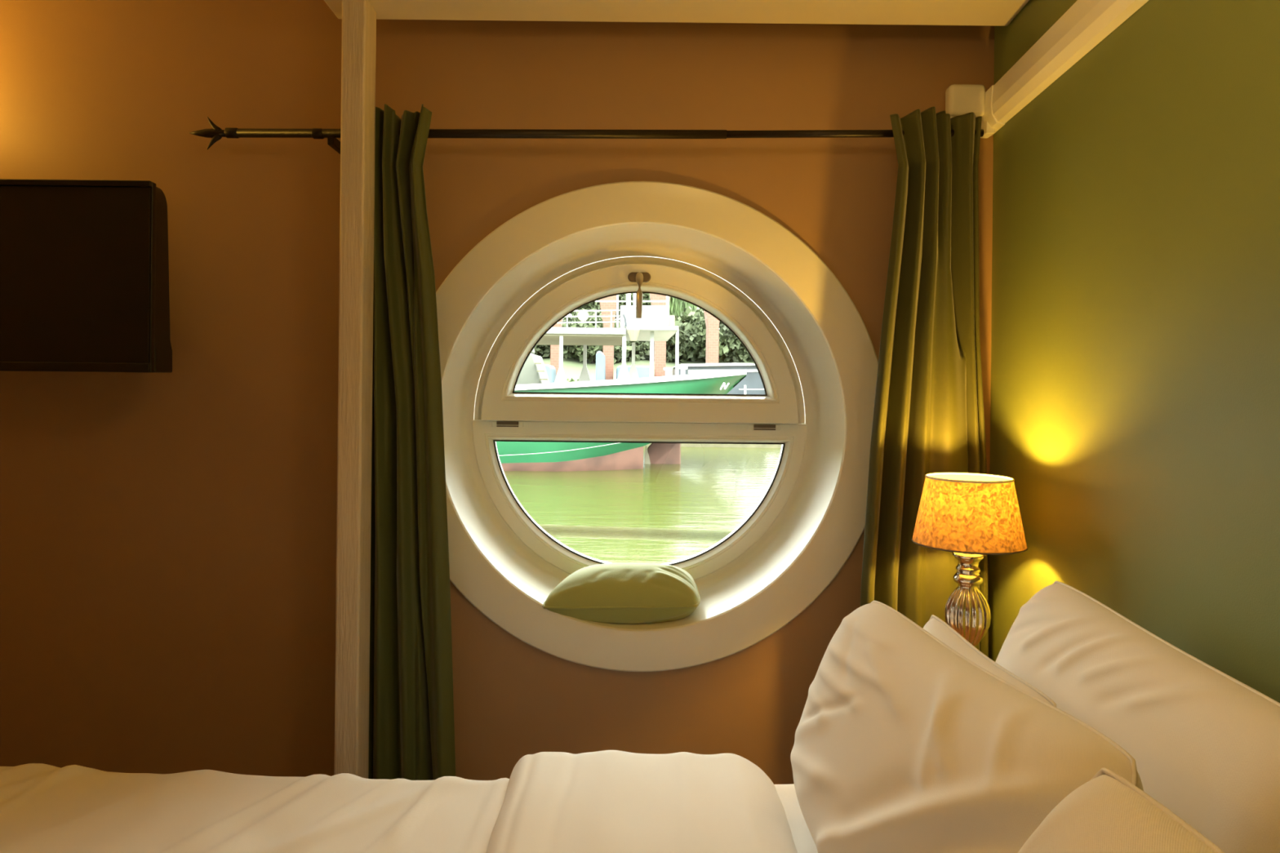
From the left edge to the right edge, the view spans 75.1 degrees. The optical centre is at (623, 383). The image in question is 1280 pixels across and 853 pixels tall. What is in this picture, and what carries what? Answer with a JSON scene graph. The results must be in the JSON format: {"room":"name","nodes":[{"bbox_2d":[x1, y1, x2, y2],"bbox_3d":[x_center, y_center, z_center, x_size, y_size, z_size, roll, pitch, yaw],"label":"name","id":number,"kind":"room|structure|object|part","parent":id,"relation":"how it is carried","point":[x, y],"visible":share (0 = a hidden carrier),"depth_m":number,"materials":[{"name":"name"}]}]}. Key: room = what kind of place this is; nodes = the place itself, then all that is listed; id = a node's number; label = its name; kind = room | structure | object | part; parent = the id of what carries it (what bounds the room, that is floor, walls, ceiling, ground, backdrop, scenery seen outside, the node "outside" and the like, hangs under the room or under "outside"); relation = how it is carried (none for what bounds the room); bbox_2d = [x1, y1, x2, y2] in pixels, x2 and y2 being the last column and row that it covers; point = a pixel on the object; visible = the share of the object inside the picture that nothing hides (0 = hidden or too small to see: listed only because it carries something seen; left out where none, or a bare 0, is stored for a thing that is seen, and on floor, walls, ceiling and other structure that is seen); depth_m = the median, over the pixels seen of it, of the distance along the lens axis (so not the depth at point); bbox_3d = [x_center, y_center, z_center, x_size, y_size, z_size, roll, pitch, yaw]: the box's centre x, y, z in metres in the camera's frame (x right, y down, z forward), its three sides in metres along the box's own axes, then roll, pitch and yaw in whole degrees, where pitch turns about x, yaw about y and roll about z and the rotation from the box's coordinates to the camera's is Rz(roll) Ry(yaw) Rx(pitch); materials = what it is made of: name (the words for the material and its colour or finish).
{"room":"ship interior","nodes":[
{"label":"ship interior","id":0,"kind":"room"},
{"bbox_2d":[0,0,994,784],"bbox_3d":[-0.781,0.007,2.230,3.439,2.470,0.200,1,0,0],"label":"wall","id":1,"kind":"structure","parent":0,"point":[168,540],"depth_m":2.13,"materials":[{"name":"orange paint"}]},
{"bbox_2d":[0,178,172,373],"bbox_3d":[-1.497,-0.254,2.014,0.825,0.446,0.229,1,0,0],"label":"television","id":2,"kind":"object","parent":1,"relation":"attached to","point":[84,264],"visible":1,"depth_m":1.91,"materials":[{"name":"black plastic"}]},
{"bbox_2d":[189,116,983,154],"bbox_3d":[-0.093,-0.603,2.076,1.940,0.081,0.107,1,0,0],"label":"curtain rod","id":3,"kind":"object","parent":1,"relation":"attached to","point":[216,133],"visible":0.79,"depth_m":2.03,"materials":[{"name":"black metal"}]},
{"bbox_2d":[368,103,455,780],"bbox_3d":[-0.510,0.268,2.007,0.243,1.878,0.104,1,0,0],"label":"curtain","id":4,"kind":"object","parent":3,"relation":"hanging from","point":[411,727],"visible":0.91,"depth_m":1.99,"materials":[{"name":"green fabric"}]},
{"bbox_2d":[860,106,988,657],"bbox_3d":[0.723,0.271,2.016,0.347,1.867,0.084,1,0,-7],"label":"curtain","id":5,"kind":"object","parent":3,"relation":"hanging from","point":[928,417],"visible":0.59,"depth_m":2.00,"materials":[{"name":"green fabric"}]},
{"bbox_2d":[435,181,878,671],"bbox_3d":[0.044,0.108,2.277,1.250,1.250,0.326,1,0,0],"label":"window","id":6,"kind":"structure","parent":1,"relation":"in","point":[811,350],"depth_m":2.24,"materials":[{"name":"white paint"}]},
{"bbox_2d":[542,562,700,623],"bbox_3d":[-0.005,0.558,2.221,0.413,0.151,0.222,1,0,-2],"label":"cushion","id":7,"kind":"object","parent":6,"relation":"on","point":[618,593],"visible":0.97,"depth_m":2.13,"materials":[{"name":"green fabric"}]},
{"bbox_3d":[0.044,0.108,2.405,1.120,1.120,0.069,1,0,0],"label":"frame","id":8,"kind":"part","parent":6,"relation":"part of","materials":[{"name":"white plastic"}]},
{"bbox_3d":[0.047,-0.116,2.362,0.894,0.446,0.060,1,0,0],"label":"opening sash","id":9,"kind":"part","parent":6,"relation":"part of","materials":[{"name":"white plastic"}]},
{"bbox_3d":[0.042,-0.245,2.301,0.021,0.129,0.047,1,0,0],"label":"handle lever","id":10,"kind":"part","parent":6,"relation":"part of","materials":[{"name":"gold metal"}]},
{"bbox_2d":[324,0,1029,26],"bbox_3d":[0.121,-1.049,0.015,1.634,0.337,4.030,1,0,0],"label":"ceiling","id":11,"kind":"structure","parent":1,"relation":"attached to","point":[913,12],"depth_m":1.96,"materials":[{"name":"beige paint"}]},
{"bbox_2d":[987,555,989,632],"bbox_3d":[0.922,0.791,2.118,0.009,0.936,0.007,1,0,0],"label":"power cable","id":12,"kind":"object","parent":1,"relation":"attached to","point":[988,555],"visible":0.08,"depth_m":2.12,"materials":[{"name":"black plastic"}]},
{"bbox_2d":[988,0,1279,702],"bbox_3d":[0.786,0.023,-0.085,0.100,2.470,4.458,1,0,5],"label":"wall","id":13,"kind":"structure","parent":0,"point":[1135,396],"depth_m":1.38,"materials":[{"name":"green paint"}]},
{"bbox_2d":[945,0,1148,137],"bbox_3d":[0.680,-0.694,-0.077,0.126,0.127,4.440,1,0,5],"label":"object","id":14,"kind":"object","parent":13,"relation":"attached to","point":[1086,24],"visible":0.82,"depth_m":1.75,"materials":[{"name":"white paint"}]},
{"bbox_3d":[-0.744,1.292,-0.135,3.739,0.100,4.530,1,0,0],"label":"floor","id":15,"kind":"structure","parent":0,"visible":0},
{"bbox_2d":[333,0,376,778],"bbox_3d":[-0.629,0.177,1.944,0.056,2.132,0.088,1,0,0],"label":"wooden post","id":16,"kind":"object","parent":15,"relation":"on","point":[358,47],"visible":1,"depth_m":1.90,"materials":[{"name":"white wood"}]},
{"bbox_3d":[-0.347,0.826,0.370,2.424,0.841,2.200,1,0,0],"label":"bed","id":17,"kind":"object","parent":15,"relation":"on","visible":0},
{"bbox_2d":[0,750,817,852],"bbox_3d":[-0.659,0.838,0.379,1.941,0.401,2.318,1,0,0],"label":"duvet","id":18,"kind":"object","parent":17,"relation":"on","point":[605,801],"visible":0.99,"depth_m":1.31,"materials":[{"name":"white fabric"}]},
{"bbox_2d":[1017,767,1225,852],"bbox_3d":[0.287,0.487,0.340,0.255,0.395,0.637,1,0,0],"label":"pillow","id":19,"kind":"object","parent":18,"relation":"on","point":[1108,813],"visible":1,"depth_m":0.57,"materials":[{"name":"white fabric"}]},
{"bbox_2d":[790,600,1143,852],"bbox_3d":[0.382,0.518,1.073,0.258,0.336,0.644,1,0,0],"label":"pillow","id":20,"kind":"object","parent":17,"relation":"on","point":[904,743],"visible":0.96,"depth_m":0.97,"materials":[{"name":"white fabric"}]},
{"bbox_2d":[923,614,1056,706],"bbox_3d":[0.506,0.540,1.240,0.110,0.296,0.383,1,0,-4],"label":"pillow","id":21,"kind":"object","parent":17,"relation":"on","point":[936,627],"visible":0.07,"depth_m":1.26,"materials":[{"name":"white fabric"}]},
{"bbox_2d":[995,581,1279,852],"bbox_3d":[0.636,0.509,1.080,0.212,0.358,0.739,1,0,7],"label":"pillow","id":22,"kind":"object","parent":17,"relation":"on","point":[1203,743],"visible":0.49,"depth_m":0.94,"materials":[{"name":"white fabric"}]},
{"bbox_3d":[0.651,0.982,1.730,0.426,0.550,0.400,1,0,0],"label":"nightstand","id":23,"kind":"object","parent":15,"relation":"on","visible":0},
{"bbox_2d":[911,472,1027,648],"bbox_3d":[0.744,0.454,1.800,0.233,0.507,0.233,1,0,0],"label":"table lamp","id":24,"kind":"object","parent":23,"relation":"on","point":[971,516],"visible":0.7,"depth_m":1.74,"materials":[{"name":"fabric"}]},
{"bbox_3d":[0.746,0.273,1.800,0.230,0.144,0.230,1,0,0],"label":"lamp shade","id":25,"kind":"part","parent":24,"relation":"part of","materials":[{"name":"fabric"}]},
{"label":"outside","id":26,"kind":"structure","parent":0,"visible":0},
{"bbox_2d":[542,356,754,382],"bbox_3d":[0.006,-0.590,87.000,120.000,3.220,106.000,1,0,0],"label":"grass bank","id":27,"kind":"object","parent":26,"point":[572,368],"visible":0.01,"depth_m":47.09,"materials":[{"name":"green plant"}]},
{"bbox_2d":[566,377,578,382],"bbox_3d":[-4.054,0.470,36.578,12.408,1.928,3.732,1,0,0],"label":"shrubs","id":28,"kind":"object","parent":27,"relation":"on","point":[567,379],"visible":0.02,"depth_m":37.40,"materials":[{"name":"green plant"}]},
{"bbox_2d":[570,293,626,319],"bbox_3d":[-4.327,-4.338,56.242,9.628,6.205,3.267,1,0,0],"label":"tree","id":29,"kind":"object","parent":27,"relation":"on","point":[596,305],"visible":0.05,"depth_m":55.33,"materials":[{"name":"green plant"}]},
{"bbox_2d":[618,293,650,317],"bbox_3d":[0.406,-5.183,66.250,6.212,7.992,2.802,1,0,-9],"label":"tree","id":30,"kind":"object","parent":27,"relation":"on","point":[646,297],"visible":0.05,"depth_m":65.63,"materials":[{"name":"green plant"}]},
{"bbox_2d":[533,306,753,363],"bbox_3d":[0.456,-2.590,50.016,33.410,4.381,6.019,1,0,0],"label":"trees","id":31,"kind":"object","parent":27,"relation":"on","point":[692,327],"visible":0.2,"depth_m":48.35,"materials":[{"name":"green plant"}]},
{"bbox_2d":[648,293,697,319],"bbox_3d":[4.988,-5.196,54.196,6.854,8.113,3.386,1,0,-17],"label":"tree","id":32,"kind":"object","parent":27,"relation":"on","point":[676,305],"visible":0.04,"depth_m":52.48,"materials":[{"name":"green plant"}]},
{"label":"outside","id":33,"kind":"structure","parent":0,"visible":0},
{"bbox_2d":[516,348,550,384],"bbox_3d":[-3.155,-0.239,21.575,2.596,2.078,2.550,1,0,0],"label":"boat","id":34,"kind":"object","parent":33,"point":[534,370],"visible":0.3,"depth_m":20.50,"materials":[{"name":"paint"}]},
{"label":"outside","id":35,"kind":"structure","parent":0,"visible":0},
{"bbox_3d":[-0.016,1.495,30.300,120.000,1.250,7.400,1,0,0],"label":"ground","id":36,"kind":"structure","parent":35,"visible":0},
{"bbox_2d":[550,319,562,376],"bbox_3d":[-2.269,-1.643,27.350,0.939,5.079,0.700,1,0,0],"label":"brick pillar","id":37,"kind":"structure","parent":36,"relation":"on","point":[554,349],"depth_m":27.00,"materials":[{"name":"orange brick"}]},
{"bbox_2d":[599,295,616,379],"bbox_3d":[-0.553,-1.625,27.350,1.012,5.079,0.700,1,0,0],"label":"brick pillar","id":38,"kind":"structure","parent":36,"relation":"on","point":[608,350],"depth_m":27.00,"materials":[{"name":"orange brick"}]},
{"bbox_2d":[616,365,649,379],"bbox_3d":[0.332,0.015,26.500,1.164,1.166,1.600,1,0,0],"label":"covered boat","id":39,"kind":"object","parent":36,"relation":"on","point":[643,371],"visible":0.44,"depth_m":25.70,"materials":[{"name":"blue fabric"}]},
{"bbox_2d":[649,293,670,377],"bbox_3d":[1.144,-1.608,27.350,1.022,5.079,0.700,1,0,0],"label":"brick pillar","id":40,"kind":"structure","parent":36,"relation":"on","point":[660,358],"depth_m":27.00,"materials":[{"name":"orange brick"}]},
{"bbox_2d":[703,310,719,363],"bbox_3d":[2.861,-1.590,27.350,0.980,5.079,0.700,1,0,0],"label":"brick pillar","id":41,"kind":"structure","parent":36,"relation":"on","point":[712,323],"depth_m":27.00,"materials":[{"name":"orange brick"}]},
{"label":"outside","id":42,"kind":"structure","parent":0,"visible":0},
{"bbox_2d":[503,446,781,564],"bbox_3d":[-0.017,1.620,14.950,120.000,0.001,24.500,1,0,0],"label":"canal water","id":43,"kind":"structure","parent":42,"point":[660,513],"depth_m":11.44,"materials":[{"name":"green liquid"}]},
{"bbox_2d":[544,364,555,382],"bbox_3d":[-2.303,-0.006,25.300,0.394,1.146,1.600,1,0,0],"label":"covered boat","id":44,"kind":"object","parent":43,"relation":"on","point":[551,371],"visible":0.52,"depth_m":24.52,"materials":[{"name":"blue fabric"}]},
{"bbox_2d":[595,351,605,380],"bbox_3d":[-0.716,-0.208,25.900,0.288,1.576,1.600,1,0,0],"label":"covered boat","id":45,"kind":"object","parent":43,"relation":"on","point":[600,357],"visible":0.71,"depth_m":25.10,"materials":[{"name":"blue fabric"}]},
{"bbox_2d":[496,293,746,471],"bbox_3d":[-1.201,-0.087,16.975,7.396,3.918,4.190,1,0,0],"label":"moored boat","id":46,"kind":"object","parent":43,"relation":"on","point":[655,323],"visible":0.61,"depth_m":15.26,"materials":[{"name":"green paint"}]},
{"bbox_3d":[-1.142,-0.446,15.130,0.060,0.941,0.100,1,0,0],"label":"canopy post","id":47,"kind":"part","parent":46,"relation":"part of","materials":[{"name":"white metal"}]},
{"bbox_3d":[-0.748,-1.251,15.225,0.200,0.200,0.050,1,0,0],"label":"round dish","id":48,"kind":"part","parent":46,"relation":"part of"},
{"bbox_3d":[-0.873,-0.463,18.550,0.074,0.925,0.100,1,0,0],"label":"canopy post","id":49,"kind":"part","parent":46,"relation":"part of","materials":[{"name":"white metal"}]},
{"bbox_3d":[-0.970,-1.115,15.100,1.777,0.062,0.020,1,0,0],"label":"rail","id":50,"kind":"part","parent":46,"relation":"part of","materials":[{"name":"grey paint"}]},
{"bbox_3d":[-0.970,-1.220,15.100,1.777,0.062,0.020,1,0,0],"label":"rail","id":51,"kind":"part","parent":46,"relation":"part of","materials":[{"name":"white metal"}]},
{"bbox_3d":[-0.509,-1.174,15.100,0.020,0.324,0.020,1,0,-22],"label":"rail post","id":52,"kind":"part","parent":46,"relation":"part of","materials":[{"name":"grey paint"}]},
{"bbox_3d":[-0.970,-1.324,15.100,1.777,0.062,0.020,1,0,0],"label":"rail","id":53,"kind":"part","parent":46,"relation":"part of","materials":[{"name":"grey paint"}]},
{"bbox_3d":[-0.231,-1.172,15.100,0.020,0.327,0.020,1,0,22],"label":"rail post","id":54,"kind":"part","parent":46,"relation":"part of","materials":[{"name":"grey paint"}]},
{"bbox_3d":[0.001,-0.508,15.130,0.070,0.934,0.100,1,0,0],"label":"canopy post","id":55,"kind":"part","parent":46,"relation":"part of","materials":[{"name":"white metal"}]},
{"bbox_3d":[0.146,-1.637,16.500,1.434,0.041,0.026,1,0,0],"label":"rail","id":56,"kind":"part","parent":46,"relation":"part of","materials":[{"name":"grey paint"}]},
{"bbox_3d":[0.209,-0.488,18.550,0.074,0.875,0.100,1,0,0],"label":"canopy post","id":57,"kind":"part","parent":46,"relation":"part of","materials":[{"name":"white metal"}]},
{"bbox_3d":[0.513,-0.537,15.350,0.071,0.926,0.100,1,0,0],"label":"canopy post","id":58,"kind":"part","parent":46,"relation":"part of","materials":[{"name":"white metal"}]},
{"bbox_3d":[0.975,-0.553,15.300,0.056,0.889,0.100,1,0,0],"label":"canopy post","id":59,"kind":"part","parent":46,"relation":"part of","materials":[{"name":"white metal"}]},
{"bbox_2d":[644,443,781,448],"bbox_3d":[27.980,2.004,22.200,64.000,0.420,1.200,1,0,0],"label":"jetty","id":60,"kind":"object","parent":43,"relation":"on","point":[682,445],"depth_m":21.60,"materials":[{"name":"stone"}]},
{"bbox_2d":[672,363,764,394],"bbox_3d":[2.832,0.712,24.650,3.471,2.624,3.100,1,0,0],"label":"tour boat","id":61,"kind":"object","parent":43,"relation":"on","point":[752,384],"visible":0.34,"depth_m":23.60,"materials":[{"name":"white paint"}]},
{"bbox_3d":[3.367,0.391,23.130,0.061,0.711,0.060,1,0,0],"label":"rail post","id":62,"kind":"part","parent":61,"relation":"part of","materials":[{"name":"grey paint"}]}
]}

